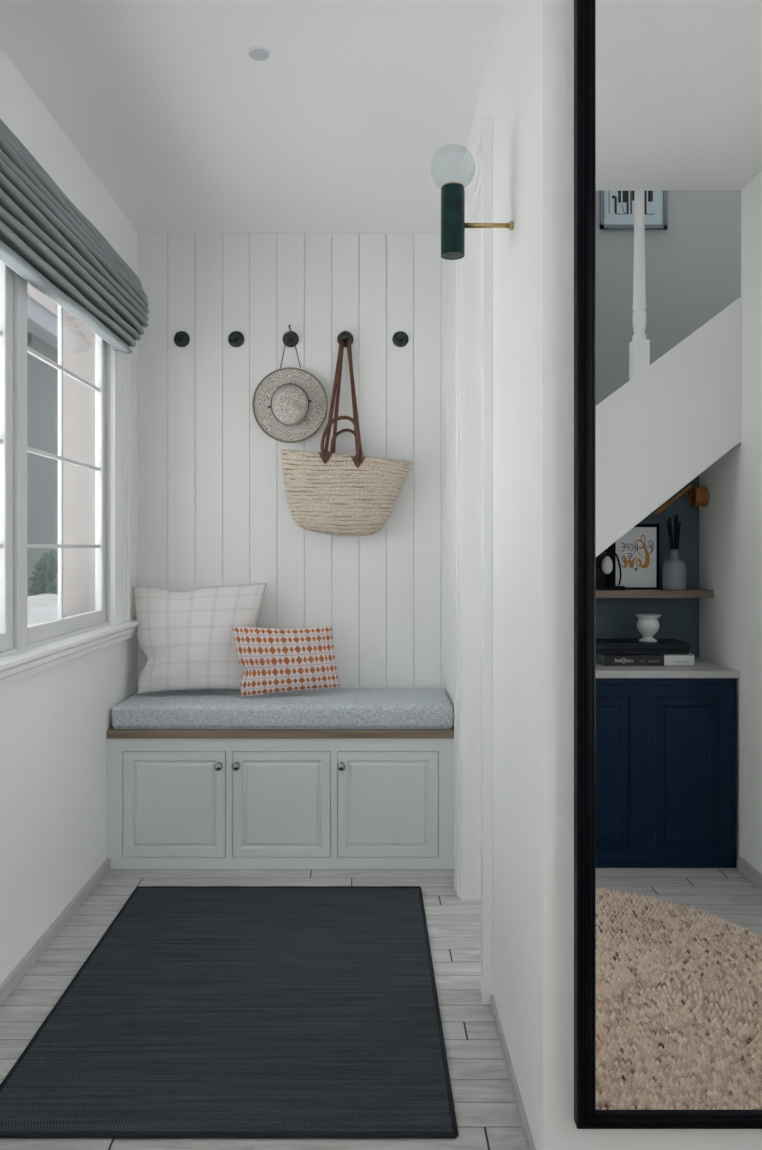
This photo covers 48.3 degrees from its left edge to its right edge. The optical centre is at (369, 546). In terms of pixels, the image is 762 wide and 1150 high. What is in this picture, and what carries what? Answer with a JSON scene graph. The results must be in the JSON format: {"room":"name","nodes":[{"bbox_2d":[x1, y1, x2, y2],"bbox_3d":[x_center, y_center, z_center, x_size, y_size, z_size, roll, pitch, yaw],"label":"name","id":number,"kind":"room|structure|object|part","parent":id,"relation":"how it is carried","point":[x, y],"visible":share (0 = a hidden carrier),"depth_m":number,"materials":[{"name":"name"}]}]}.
{"room":"entryway","nodes":[
{"label":"entryway","id":0,"kind":"room"},
{"bbox_2d":[0,47,137,984],"bbox_3d":[-1.005,-0.060,0.368,0.150,2.396,6.177,0,0,0],"label":"wall","id":1,"kind":"structure","parent":0,"point":[55,721],"depth_m":2.52,"materials":[{"name":"paint"}]},
{"bbox_2d":[0,260,109,657],"bbox_3d":[-0.959,-0.266,2.255,0.053,1.093,1.590,0,0,0],"label":"window","id":2,"kind":"structure","parent":1,"relation":"in","point":[16,636],"depth_m":2.27,"materials":[{"name":"white paint"}]},
{"bbox_3d":[-0.957,-0.263,1.862,0.026,1.078,0.776,0,0,0],"label":"sash","id":3,"kind":"part","parent":2,"relation":"part of","materials":[{"name":"white paint"}]},
{"bbox_3d":[-0.957,-0.263,2.668,0.026,1.078,0.736,0,0,0],"label":"sash","id":4,"kind":"part","parent":2,"relation":"part of","materials":[{"name":"white paint"}]},
{"bbox_2d":[0,859,109,1005],"bbox_3d":[-0.923,1.119,0.190,0.014,0.038,5.620,0,0,0],"label":"baseboard","id":5,"kind":"structure","parent":1,"relation":"attached to","point":[7,986],"depth_m":2.44,"materials":[{"name":"wood"}]},
{"bbox_2d":[27,282,94,625],"bbox_3d":[-1.036,-0.266,2.255,0.129,1.093,1.589,0,0,0],"label":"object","id":6,"kind":"structure","parent":1,"relation":"attached to","point":[78,339],"depth_m":3.00,"materials":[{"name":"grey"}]},
{"bbox_2d":[0,620,137,686],"bbox_3d":[-0.917,0.311,2.263,0.066,0.063,1.965,0,0,0],"label":"sill","id":7,"kind":"structure","parent":1,"relation":"attached to","point":[16,666],"depth_m":2.46,"materials":[{"name":"white paint"}]},
{"bbox_2d":[0,118,148,353],"bbox_3d":[-0.854,-0.832,2.198,0.164,0.281,1.717,0,0,0],"label":"blind","id":8,"kind":"object","parent":1,"relation":"attached to","point":[45,239],"visible":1,"depth_m":2.25,"materials":[{"name":"fabric"}]},
{"bbox_2d":[110,345,130,624],"bbox_3d":[-0.921,-0.316,2.270,0.027,1.193,1.920,0,0,0],"label":"window trim","id":9,"kind":"structure","parent":1,"relation":"in","point":[120,362],"depth_m":3.11,"materials":[{"name":"white paint"}]},
{"bbox_2d":[0,0,501,233],"bbox_3d":[0.165,-1.318,0.368,2.490,0.120,6.177,0,0,0],"label":"ceiling","id":10,"kind":"structure","parent":0,"point":[357,118],"depth_m":2.40,"materials":[{"name":"white paint"}]},
{"bbox_2d":[247,46,270,60],"bbox_3d":[-0.283,-1.255,2.165,0.061,0.006,0.061,0,0,0],"label":"recessed light","id":11,"kind":"object","parent":10,"relation":"in","point":[258,53],"visible":1,"depth_m":2.16,"materials":[{"name":"white paint"}]},
{"bbox_2d":[0,869,526,1149],"bbox_3d":[0.205,1.198,0.368,2.410,0.120,6.177,0,0,0],"label":"floor","id":12,"kind":"structure","parent":0,"point":[487,1117],"depth_m":2.14,"materials":[{"name":"grey wood"}]},
{"bbox_2d":[0,886,458,1137],"bbox_3d":[-0.303,1.132,2.229,0.948,0.012,1.196,0,0,0],"label":"floor mat","id":13,"kind":"object","parent":12,"relation":"on","point":[198,1011],"visible":1,"depth_m":2.00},
{"bbox_2d":[107,725,453,868],"bbox_3d":[-0.312,0.892,3.187,1.233,0.491,0.437,0,0,0],"label":"storage bench","id":14,"kind":"object","parent":12,"relation":"on","point":[177,798],"visible":0.97,"depth_m":3.00,"materials":[{"name":"white paint"}]},
{"bbox_3d":[-0.693,0.910,3.014,0.361,0.371,0.020,0,0,0],"label":"door","id":15,"kind":"part","parent":14,"relation":"part of","materials":[{"name":"white paint"}]},
{"bbox_3d":[-0.532,0.770,2.986,0.029,0.029,0.036,0,0,0],"label":"knob","id":16,"kind":"part","parent":14,"relation":"part of","materials":[{"name":"silver metal"}]},
{"bbox_3d":[-0.470,0.770,2.986,0.029,0.029,0.036,0,0,0],"label":"knob","id":17,"kind":"part","parent":14,"relation":"part of","materials":[{"name":"silver metal"}]},
{"bbox_3d":[-0.312,0.910,3.014,0.343,0.371,0.020,0,0,0],"label":"door","id":18,"kind":"part","parent":14,"relation":"part of","materials":[{"name":"white paint"}]},
{"bbox_2d":[112,688,453,728],"bbox_3d":[-0.310,0.603,3.204,1.217,0.088,0.393,0,0,0],"label":"bench cushion","id":19,"kind":"object","parent":14,"relation":"on","point":[330,708],"visible":0.95,"depth_m":3.01,"materials":[{"name":"grey fabric"}]},
{"bbox_2d":[133,583,266,693],"bbox_3d":[-0.663,0.349,3.270,0.518,0.415,0.160,0,0,0],"label":"throw pillow","id":20,"kind":"object","parent":19,"relation":"on","point":[187,641],"visible":0.89,"depth_m":3.22,"materials":[{"name":"white fabric"}]},
{"bbox_2d":[232,626,340,696],"bbox_3d":[-0.314,0.426,3.203,0.409,0.266,0.094,0,0,-15],"label":"lumbar pillow","id":21,"kind":"object","parent":19,"relation":"on","point":[273,660],"visible":1,"depth_m":3.17,"materials":[{"name":"fabric"}]},
{"bbox_3d":[-0.100,0.770,2.986,0.029,0.029,0.036,0,0,0],"label":"knob","id":22,"kind":"part","parent":14,"relation":"part of","materials":[{"name":"silver metal"}]},
{"bbox_3d":[0.064,0.910,3.014,0.353,0.371,0.020,0,0,0],"label":"door","id":23,"kind":"part","parent":14,"relation":"part of","materials":[{"name":"white paint"}]},
{"bbox_2d":[138,233,445,692],"bbox_3d":[-0.312,-0.060,3.437,1.335,2.396,0.060,0,0,0],"label":"wall","id":24,"kind":"structure","parent":0,"point":[214,510],"depth_m":3.41,"materials":[{"name":"white paint"}]},
{"bbox_2d":[174,331,189,346],"bbox_3d":[-0.754,-0.832,3.377,0.065,0.065,0.061,0,0,0],"label":"peg","id":25,"kind":"object","parent":24,"relation":"attached to","point":[181,338],"visible":1,"depth_m":3.40,"materials":[{"name":"black"}]},
{"bbox_3d":[-0.754,-0.832,3.373,0.031,0.031,0.053,0,0,0],"label":"knob","id":26,"kind":"part","parent":25,"relation":"part of","materials":[{"name":"black"}]},
{"bbox_2d":[228,331,243,346],"bbox_3d":[-0.536,-0.832,3.377,0.065,0.065,0.061,0,0,0],"label":"peg","id":27,"kind":"object","parent":24,"relation":"attached to","point":[236,338],"visible":1,"depth_m":3.40,"materials":[{"name":"black"}]},
{"bbox_3d":[-0.536,-0.832,3.373,0.031,0.031,0.053,0,0,0],"label":"knob","id":28,"kind":"part","parent":27,"relation":"part of","materials":[{"name":"black"}]},
{"bbox_2d":[283,331,298,346],"bbox_3d":[-0.318,-0.832,3.377,0.065,0.065,0.061,0,0,0],"label":"peg","id":29,"kind":"object","parent":24,"relation":"attached to","point":[288,335],"visible":0.98,"depth_m":3.40,"materials":[{"name":"black"}]},
{"bbox_3d":[-0.318,-0.832,3.373,0.031,0.031,0.053,0,0,0],"label":"knob","id":30,"kind":"part","parent":29,"relation":"part of","materials":[{"name":"black"}]},
{"bbox_2d":[252,325,327,442],"bbox_3d":[-0.316,-0.648,3.324,0.299,0.469,0.114,0,0,0],"label":"sun hat","id":31,"kind":"object","parent":29,"relation":"hanging from","point":[290,405],"visible":1,"depth_m":3.37,"materials":[{"name":"wicker"}]},
{"bbox_3d":[-0.317,-0.563,3.358,0.173,0.166,0.011,0,0,0],"label":"crown cord","id":32,"kind":"part","parent":31,"relation":"part of","materials":[{"name":"brown plastic"}]},
{"bbox_3d":[-0.316,-0.796,3.371,0.083,0.172,0.012,0,0,0],"label":"hanging cord","id":33,"kind":"part","parent":31,"relation":"part of","materials":[{"name":"black fabric"}]},
{"bbox_2d":[337,332,352,346],"bbox_3d":[-0.099,-0.832,3.377,0.065,0.065,0.061,0,0,0],"label":"peg","id":34,"kind":"object","parent":24,"relation":"attached to","point":[344,335],"visible":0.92,"depth_m":3.39,"materials":[{"name":"black"}]},
{"bbox_3d":[-0.099,-0.832,3.373,0.031,0.031,0.053,0,0,0],"label":"knob","id":35,"kind":"part","parent":34,"relation":"part of","materials":[{"name":"black"}]},
{"bbox_2d":[281,331,411,535],"bbox_3d":[-0.091,-0.451,3.314,0.517,0.816,0.169,0,0,0],"label":"bag","id":36,"kind":"object","parent":34,"relation":"hanging from","point":[331,493],"visible":0.98,"depth_m":3.29,"materials":[{"name":"beige wicker"}]},
{"bbox_3d":[-0.114,-0.416,3.254,0.153,0.168,0.044,0,0,0],"label":"handle","id":37,"kind":"part","parent":36,"relation":"part of","materials":[{"name":"brown leather"}]},
{"bbox_3d":[-0.100,-0.414,3.379,0.118,0.114,0.012,0,0,0],"label":"handle","id":38,"kind":"part","parent":36,"relation":"part of","materials":[{"name":"brown leather"}]},
{"bbox_2d":[392,331,408,346],"bbox_3d":[0.122,-0.832,3.377,0.065,0.065,0.061,0,0,0],"label":"peg","id":39,"kind":"object","parent":24,"relation":"attached to","point":[400,338],"visible":1,"depth_m":3.40,"materials":[{"name":"black"}]},
{"bbox_3d":[0.122,-0.832,3.373,0.031,0.031,0.053,0,0,0],"label":"knob","id":40,"kind":"part","parent":39,"relation":"part of","materials":[{"name":"black"}]},
{"bbox_2d":[446,0,610,1149],"bbox_3d":[0.365,-0.060,2.478,0.120,2.396,1.958,0,0,0],"label":"wall","id":41,"kind":"structure","parent":0,"point":[527,89],"depth_m":1.61,"materials":[{"name":"paint"}]},
{"bbox_2d":[454,117,492,1004],"bbox_3d":[0.293,0.035,2.475,0.024,2.206,0.726,0,0,0],"label":"doorway","id":42,"kind":"structure","parent":41,"relation":"in","point":[479,183],"depth_m":2.17,"materials":[{"name":"white paint"}]},
{"bbox_2d":[441,182,513,259],"bbox_3d":[0.218,-0.737,1.810,0.178,0.234,0.095,0,0,0],"label":"wall sconce","id":43,"kind":"object","parent":41,"relation":"attached to","point":[453,225],"visible":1,"depth_m":1.79,"materials":[{"name":"green metal"}]},
{"bbox_3d":[0.253,-0.685,1.810,0.109,0.011,0.011,0,0,0],"label":"arm","id":44,"kind":"part","parent":43,"relation":"part of","materials":[{"name":"gold metal"}]},
{"bbox_2d":[490,995,535,1149],"bbox_3d":[0.301,1.123,1.802,0.008,0.030,0.606,0,0,0],"label":"baseboard","id":45,"kind":"structure","parent":41,"relation":"attached to","point":[530,1145],"depth_m":1.78,"materials":[{"name":"wood"}]},
{"bbox_2d":[611,1129,761,1149],"bbox_3d":[0.917,-0.060,1.558,0.985,2.396,0.120,0,0,0],"label":"wall","id":46,"kind":"structure","parent":0,"point":[621,1139],"depth_m":1.50,"materials":[{"name":"paint"}]},
{"bbox_2d":[574,0,761,1128],"bbox_3d":[0.740,-0.066,1.485,0.761,2.151,0.027,0,0,0],"label":"wall mirror","id":47,"kind":"object","parent":46,"relation":"attached to","point":[668,93],"visible":1,"depth_m":1.49,"materials":[{"name":"mirror"}]},
{"label":"outside","id":48,"kind":"structure","parent":0,"visible":0},
{"bbox_3d":[-15.542,1.338,8.000,28.915,0.100,44.000,0,0,0],"label":"terrace","id":49,"kind":"object","parent":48,"visible":0},
{"bbox_2d":[27,294,57,595],"bbox_3d":[-3.920,-0.987,9.600,1.760,4.550,10.800,0,0,0],"label":"house","id":50,"kind":"structure","parent":49,"relation":"on","point":[42,324],"depth_m":8.49,"materials":[{"name":"grey paint"}]},
{"bbox_2d":[27,548,57,595],"bbox_3d":[-2.960,0.667,7.997,0.564,1.331,0.708,0,0,0],"label":"shrub","id":51,"kind":"object","parent":49,"relation":"on","point":[45,581],"visible":0.2,"depth_m":7.83,"materials":[{"name":"green plant"}]},
{"bbox_2d":[27,594,57,624],"bbox_3d":[-2.575,0.853,6.500,0.950,0.870,2.200,0,0,0],"label":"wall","id":52,"kind":"structure","parent":49,"relation":"on","point":[42,607],"depth_m":6.11,"materials":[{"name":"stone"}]}
]}

